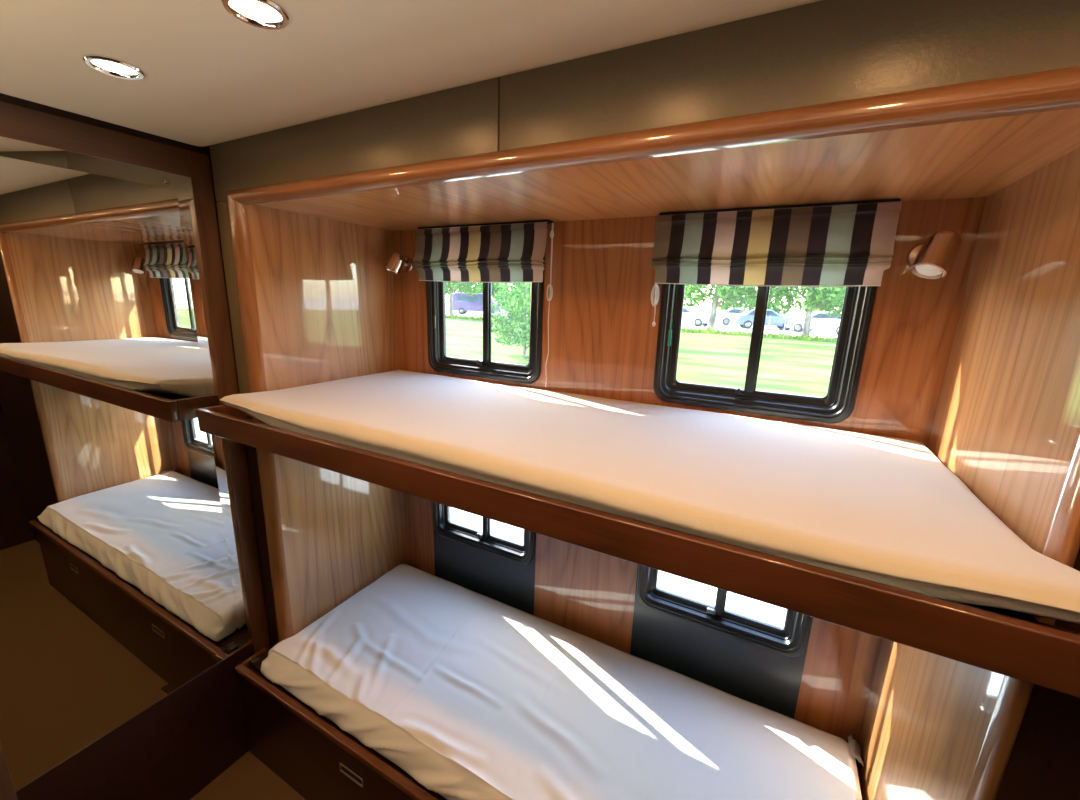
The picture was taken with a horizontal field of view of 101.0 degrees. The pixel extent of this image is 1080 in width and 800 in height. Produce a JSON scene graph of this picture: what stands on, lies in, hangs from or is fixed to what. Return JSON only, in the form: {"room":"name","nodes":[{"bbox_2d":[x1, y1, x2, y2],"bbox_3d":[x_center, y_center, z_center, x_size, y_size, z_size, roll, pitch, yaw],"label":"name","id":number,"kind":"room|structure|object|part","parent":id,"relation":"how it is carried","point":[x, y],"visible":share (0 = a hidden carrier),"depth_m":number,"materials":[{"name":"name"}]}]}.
{"room":"camper van interior","nodes":[
{"label":"camper van interior","id":0,"kind":"room"},
{"bbox_2d":[0,93,270,648],"bbox_3d":[-1.351,0.317,1.271,0.068,2.500,2.150,8,14,27],"label":"wall","id":1,"kind":"structure","parent":0,"point":[205,150],"depth_m":1.28,"materials":[{"name":"brown wood"}]},
{"bbox_2d":[0,101,269,799],"bbox_3d":[-1.276,0.381,1.345,0.011,2.244,0.765,8,14,27],"label":"wall mirror","id":2,"kind":"object","parent":1,"relation":"attached to","point":[132,598],"visible":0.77,"depth_m":1.32,"materials":[{"name":"clear glass"}]},
{"bbox_3d":[-1.259,-0.669,1.078,0.011,0.078,0.704,8,14,27],"label":"frame rail","id":3,"kind":"part","parent":2,"relation":"part of","materials":[{"name":"wood"}]},
{"bbox_3d":[-1.300,1.245,1.548,0.011,0.469,0.632,8,14,27],"label":"panel","id":4,"kind":"part","parent":2,"relation":"part of","materials":[{"name":"brown wood"}]},
{"bbox_2d":[190,720,445,799],"bbox_3d":[-0.073,1.707,0.862,3.056,0.050,2.260,8,14,27],"label":"floor","id":5,"kind":"structure","parent":0,"point":[248,778],"depth_m":1.69,"materials":[{"name":"carpet"}]},
{"bbox_2d":[235,648,446,799],"bbox_3d":[-0.079,1.284,1.585,2.114,0.449,0.752,8,14,27],"label":"bunk","id":6,"kind":"object","parent":5,"relation":"on","point":[318,759],"visible":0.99,"depth_m":1.56,"materials":[{"name":"brown wood"}]},
{"bbox_3d":[-0.618,1.226,1.455,0.110,0.034,0.004,8,14,27],"label":"drawer pull","id":7,"kind":"part","parent":6,"relation":"part of","materials":[{"name":"silver metal"}]},
{"bbox_2d":[261,564,863,799],"bbox_3d":[-0.036,1.025,1.501,1.922,0.120,0.712,8,14,27],"label":"mattress","id":8,"kind":"object","parent":6,"relation":"on","point":[473,695],"visible":1,"depth_m":1.43,"materials":[{"name":"white fabric"}]},
{"bbox_2d":[247,204,405,720],"bbox_3d":[-0.817,0.350,1.884,0.030,2.094,0.600,8,14,27],"label":"wall","id":9,"kind":"structure","parent":0,"point":[325,293],"depth_m":1.74,"materials":[{"name":"brown wood"}]},
{"bbox_2d":[216,202,251,416],"bbox_3d":[-1.014,-0.291,1.518,0.112,0.714,0.024,8,14,27],"label":"trim","id":10,"kind":"structure","parent":9,"relation":"attached to","point":[222,211],"depth_m":1.50,"materials":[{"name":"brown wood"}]},
{"bbox_2d":[225,192,300,700],"bbox_3d":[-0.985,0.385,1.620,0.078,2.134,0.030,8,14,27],"label":"trim","id":11,"kind":"structure","parent":9,"relation":"attached to","point":[237,212],"depth_m":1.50,"materials":[{"name":"brown wood"}]},
{"bbox_2d":[209,77,499,202],"bbox_3d":[-0.565,-0.695,1.187,1.098,0.244,0.024,8,14,27],"label":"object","id":12,"kind":"structure","parent":9,"relation":"attached to","point":[464,120],"depth_m":1.10,"materials":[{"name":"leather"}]},
{"bbox_2d":[0,0,821,146],"bbox_3d":[-0.136,-0.494,0.080,2.912,0.084,1.538,8,14,27],"label":"ceiling","id":13,"kind":"structure","parent":0,"point":[212,76],"depth_m":0.79,"materials":[{"name":"paint"}]},
{"bbox_2d":[83,54,144,79],"bbox_3d":[-0.832,-0.660,0.869,0.089,0.026,0.089,8,14,27],"label":"recessed light","id":14,"kind":"object","parent":13,"relation":"in","point":[108,65],"visible":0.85,"depth_m":0.87,"materials":[{"name":"silver metal"}]},
{"bbox_2d":[221,0,288,29],"bbox_3d":[-0.434,-0.604,0.678,0.089,0.026,0.089,8,14,27],"label":"recessed light","id":15,"kind":"object","parent":13,"relation":"in","point":[265,14],"visible":0.99,"depth_m":0.68,"materials":[{"name":"silver metal"}]},
{"bbox_2d":[255,108,1079,230],"bbox_3d":[0.065,-0.559,1.209,1.960,0.030,0.600,8,14,27],"label":"ceiling","id":16,"kind":"structure","parent":0,"point":[980,157],"depth_m":0.96,"materials":[{"name":"brown wood"}]},
{"bbox_2d":[392,197,986,743],"bbox_3d":[0.477,0.310,1.542,3.050,2.500,0.045,8,14,27],"label":"wall","id":17,"kind":"structure","parent":0,"point":[603,337],"depth_m":1.48,"materials":[{"name":"brown wood"}]},
{"bbox_2d":[383,252,412,274],"bbox_3d":[-0.598,-0.566,1.852,0.082,0.093,0.113,8,14,27],"label":"reading lamp","id":18,"kind":"object","parent":17,"relation":"attached to","point":[396,261],"visible":1,"depth_m":1.82,"materials":[{"name":"silver metal"}]},
{"bbox_3d":[-0.567,-0.576,1.892,0.066,0.066,0.012,8,14,27],"label":"mounting plate","id":19,"kind":"part","parent":18,"relation":"part of","materials":[{"name":"silver metal"}]},
{"bbox_2d":[432,502,534,564],"bbox_3d":[-0.249,0.370,1.936,0.537,0.605,0.055,8,14,27],"label":"window","id":20,"kind":"structure","parent":17,"relation":"in","point":[523,554],"depth_m":1.98,"materials":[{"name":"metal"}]},
{"bbox_2d":[413,220,553,387],"bbox_3d":[-0.229,-0.365,1.712,0.608,0.588,0.078,8,14,27],"label":"blind","id":21,"kind":"object","parent":17,"relation":"attached to","point":[501,252],"visible":1,"depth_m":1.64,"materials":[{"name":"fabric"}]},
{"bbox_3d":[-0.220,-0.652,1.664,0.584,0.007,0.046,8,14,27],"label":"head rail","id":22,"kind":"part","parent":21,"relation":"part of","materials":[{"name":"fabric"}]},
{"bbox_3d":[0.034,-0.325,1.591,0.025,0.579,0.019,8,14,27],"label":"blind cord","id":23,"kind":"part","parent":21,"relation":"part of","materials":[{"name":"white plastic"}]},
{"bbox_2d":[434,530,535,614],"bbox_3d":[-0.257,0.490,1.954,0.549,0.944,0.004,8,14,27],"label":"trim","id":24,"kind":"structure","parent":17,"relation":"attached to","point":[505,581],"depth_m":2.00,"materials":[{"name":"black plastic"}]},
{"bbox_2d":[426,254,544,383],"bbox_3d":[-0.226,-0.349,1.773,0.549,0.520,0.051,8,14,27],"label":"window","id":25,"kind":"structure","parent":17,"relation":"in","point":[439,361],"depth_m":1.80,"materials":[{"name":"plastic"}]},
{"bbox_2d":[197,404,1079,697],"bbox_3d":[0.061,0.138,1.253,2.205,0.073,0.773,8,14,27],"label":"bunk","id":26,"kind":"object","parent":17,"relation":"attached to","point":[1014,644],"visible":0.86,"depth_m":0.70,"materials":[{"name":"brown wood"}]},
{"bbox_2d":[220,370,1079,623],"bbox_3d":[0.023,0.097,1.270,1.939,0.112,0.767,8,14,27],"label":"mattress","id":27,"kind":"object","parent":26,"relation":"on","point":[881,509],"visible":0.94,"depth_m":0.91,"materials":[{"name":"white fabric"}]},
{"bbox_3d":[0.066,0.163,1.269,2.163,0.010,0.750,8,14,27],"label":"panel","id":28,"kind":"part","parent":26,"relation":"part of","materials":[{"name":"brown wood"}]},
{"bbox_2d":[630,564,812,718],"bbox_3d":[0.607,0.618,1.508,0.557,0.944,0.004,8,14,27],"label":"trim","id":29,"kind":"structure","parent":17,"relation":"attached to","point":[765,678],"depth_m":1.56,"materials":[{"name":"black plastic"}]},
{"bbox_2d":[636,564,811,656],"bbox_3d":[0.616,0.499,1.490,0.545,0.605,0.055,8,14,27],"label":"window","id":30,"kind":"structure","parent":17,"relation":"in","point":[790,640],"depth_m":1.53,"materials":[{"name":"rubber"}]},
{"bbox_2d":[653,284,877,422],"bbox_3d":[0.638,-0.220,1.328,0.557,0.520,0.051,8,14,27],"label":"window","id":31,"kind":"structure","parent":17,"relation":"in","point":[838,404],"depth_m":1.33,"materials":[{"name":"metal"}]},
{"bbox_2d":[651,198,901,326],"bbox_3d":[0.610,-0.362,1.252,0.594,0.340,0.080,8,14,27],"label":"blind","id":32,"kind":"object","parent":17,"relation":"attached to","point":[851,243],"visible":1,"depth_m":1.20,"materials":[{"name":"fabric"}]},
{"bbox_3d":[0.365,-0.401,1.389,0.021,0.312,0.020,-2,13,-15],"label":"blind cord","id":33,"kind":"part","parent":32,"relation":"part of","materials":[{"name":"white plastic"}]},
{"bbox_3d":[0.626,-0.526,1.228,0.582,0.007,0.046,8,14,27],"label":"head rail","id":34,"kind":"part","parent":32,"relation":"part of","materials":[{"name":"fabric"}]},
{"bbox_2d":[906,230,961,279],"bbox_3d":[0.935,-0.344,1.058,0.090,0.114,0.119,8,14,27],"label":"reading lamp","id":35,"kind":"object","parent":17,"relation":"attached to","point":[932,259],"visible":1,"depth_m":1.03,"materials":[{"name":"silver metal"}]},
{"bbox_3d":[0.954,-0.357,1.107,0.066,0.066,0.012,8,14,27],"label":"mounting plate","id":36,"kind":"part","parent":35,"relation":"part of","materials":[{"name":"silver metal"}]},
{"bbox_2d":[855,147,1079,799],"bbox_3d":[0.884,0.602,1.008,0.030,2.094,0.600,8,14,27],"label":"wall","id":37,"kind":"structure","parent":0,"point":[1006,424],"depth_m":0.84,"materials":[{"name":"brown wood"}]},
{"bbox_2d":[965,436,1079,799],"bbox_3d":[0.736,0.640,0.733,0.028,2.134,0.030,8,14,27],"label":"trim","id":38,"kind":"structure","parent":37,"relation":"attached to","point":[1062,545],"depth_m":0.69,"materials":[{"name":"brown wood"}]},
{"bbox_2d":[996,548,1079,799],"bbox_3d":[1.128,0.605,0.546,0.820,2.310,0.028,8,14,27],"label":"wall","id":39,"kind":"structure","parent":0,"point":[1044,760],"depth_m":0.70,"materials":[{"name":"brown wood"}]},
{"bbox_2d":[226,66,1079,204],"bbox_3d":[-0.105,-0.506,0.949,2.006,0.046,0.030,8,14,27],"label":"trim","id":40,"kind":"structure","parent":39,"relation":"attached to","point":[1055,89],"depth_m":0.72,"materials":[{"name":"brown wood"}]},
{"bbox_2d":[499,0,1079,150],"bbox_3d":[0.521,-0.534,0.627,1.362,0.244,0.024,8,14,27],"label":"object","id":41,"kind":"structure","parent":39,"relation":"attached to","point":[824,51],"depth_m":0.69,"materials":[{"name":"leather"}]},
{"label":"outside","id":42,"kind":"structure","parent":0,"visible":0},
{"bbox_2d":[446,318,835,397],"bbox_3d":[-1.263,-2.808,22.094,120.000,0.826,25.000,8,14,27],"label":"lawn","id":43,"kind":"structure","parent":42,"point":[796,366],"depth_m":18.25,"materials":[{"name":"green plant"}]},
{"bbox_2d":[492,282,530,357],"bbox_3d":[-0.544,-3.361,17.585,3.042,3.455,2.985,8,14,27],"label":"tree","id":44,"kind":"object","parent":43,"relation":"on","point":[518,331],"visible":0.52,"depth_m":17.11,"materials":[{"name":"green plant"}]},
{"bbox_2d":[497,282,530,316],"bbox_3d":[-0.337,-7.347,28.235,4.789,5.665,4.561,8,14,27],"label":"tree","id":45,"kind":"object","parent":43,"relation":"on","point":[523,298],"visible":0.07,"depth_m":27.59,"materials":[{"name":"green plant"}]},
{"bbox_2d":[446,314,836,340],"bbox_3d":[-0.275,-6.149,34.063,66.321,0.568,2.568,8,14,27],"label":"grass","id":46,"kind":"structure","parent":43,"relation":"on","point":[683,329],"depth_m":27.38,"materials":[{"name":"green plant"}]},
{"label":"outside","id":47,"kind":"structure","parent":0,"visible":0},
{"bbox_2d":[445,301,837,338],"bbox_3d":[14.674,-14.070,71.797,260.000,0.001,80.100,8,14,27],"label":"parking lot","id":48,"kind":"structure","parent":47,"point":[718,324],"depth_m":36.31,"materials":[{"name":"grey asphalt"}]},
{"bbox_2d":[445,285,473,297],"bbox_3d":[-15.787,-22.745,80.479,9.434,11.264,9.240,8,14,27],"label":"tree","id":49,"kind":"object","parent":48,"relation":"on","point":[446,293],"visible":0.03,"depth_m":79.17,"materials":[{"name":"green plant"}]},
{"bbox_2d":[445,282,482,314],"bbox_3d":[-7.725,-10.944,39.265,5.814,7.125,5.782,8,14,27],"label":"tree","id":50,"kind":"object","parent":48,"relation":"on","point":[449,285],"visible":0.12,"depth_m":39.28,"materials":[{"name":"green plant"}]},
{"bbox_2d":[453,293,501,313],"bbox_3d":[-6.611,-10.075,46.702,5.060,2.160,2.012,2,13,-1],"label":"van","id":51,"kind":"object","parent":48,"relation":"on","point":[462,303],"visible":0.59,"depth_m":45.75,"materials":[{"name":"paint"}]},
{"bbox_2d":[454,282,505,302],"bbox_3d":[-9.359,-19.253,71.850,9.890,8.690,9.465,8,14,27],"label":"tree","id":52,"kind":"object","parent":48,"relation":"on","point":[495,289],"visible":0.15,"depth_m":70.45,"materials":[{"name":"green plant"}]},
{"bbox_2d":[683,285,703,308],"bbox_3d":[16.827,-16.309,58.151,9.858,10.617,9.337,8,14,27],"label":"tree","id":53,"kind":"object","parent":48,"relation":"on","point":[686,286],"visible":0.04,"depth_m":58.10,"materials":[{"name":"green plant"}]},
{"bbox_2d":[682,307,715,325],"bbox_3d":[12.317,-7.075,37.529,4.500,1.530,1.812,12,16,38],"label":"parked car","id":54,"kind":"object","parent":48,"relation":"on","point":[690,314],"visible":0.48,"depth_m":36.39,"materials":[{"name":"paint"}]},
{"bbox_2d":[684,285,756,329],"bbox_3d":[11.914,-7.991,29.185,5.161,7.056,5.170,8,14,27],"label":"tree","id":55,"kind":"object","parent":48,"relation":"on","point":[732,292],"visible":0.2,"depth_m":29.23,"materials":[{"name":"green plant"}]},
{"bbox_2d":[717,308,747,324],"bbox_3d":[18.288,-7.454,39.980,4.500,1.530,1.812,7,14,21],"label":"parked car","id":56,"kind":"object","parent":48,"relation":"on","point":[726,317],"visible":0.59,"depth_m":39.66,"materials":[{"name":"paint"}]},
{"bbox_2d":[717,286,793,314],"bbox_3d":[27.172,-14.107,56.287,9.876,7.772,9.519,8,14,27],"label":"tree","id":57,"kind":"object","parent":48,"relation":"on","point":[724,307],"visible":0.19,"depth_m":55.81,"materials":[{"name":"green plant"}]},
{"bbox_2d":[733,309,793,330],"bbox_3d":[17.840,-6.382,35.236,4.500,1.530,1.812,5,13,13],"label":"parked car","id":58,"kind":"object","parent":48,"relation":"on","point":[745,320],"visible":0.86,"depth_m":34.59,"materials":[{"name":"paint"}]},
{"bbox_2d":[768,286,845,335],"bbox_3d":[16.518,-7.328,26.800,5.270,7.076,5.144,8,14,27],"label":"tree","id":59,"kind":"object","parent":48,"relation":"on","point":[833,293],"visible":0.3,"depth_m":26.78,"materials":[{"name":"green plant"}]},
{"bbox_2d":[787,312,840,333],"bbox_3d":[20.334,-5.506,31.739,1.812,1.530,4.500,-8,16,-36],"label":"parked car","id":60,"kind":"object","parent":48,"relation":"on","point":[820,320],"visible":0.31,"depth_m":31.21,"materials":[{"name":"paint"}]},
{"bbox_2d":[797,293,842,313],"bbox_3d":[37.060,-13.325,53.770,9.927,7.958,9.226,8,14,27],"label":"tree","id":61,"kind":"object","parent":48,"relation":"on","point":[805,303],"visible":0.06,"depth_m":55.29,"materials":[{"name":"green plant"}]},
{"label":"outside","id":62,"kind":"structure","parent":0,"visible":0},
{"bbox_2d":[450,507,786,626],"bbox_3d":[0.535,1.621,4.840,80.000,0.001,4.710,8,14,27],"label":"path","id":63,"kind":"structure","parent":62,"point":[759,610],"depth_m":4.21,"materials":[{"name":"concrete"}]}
]}

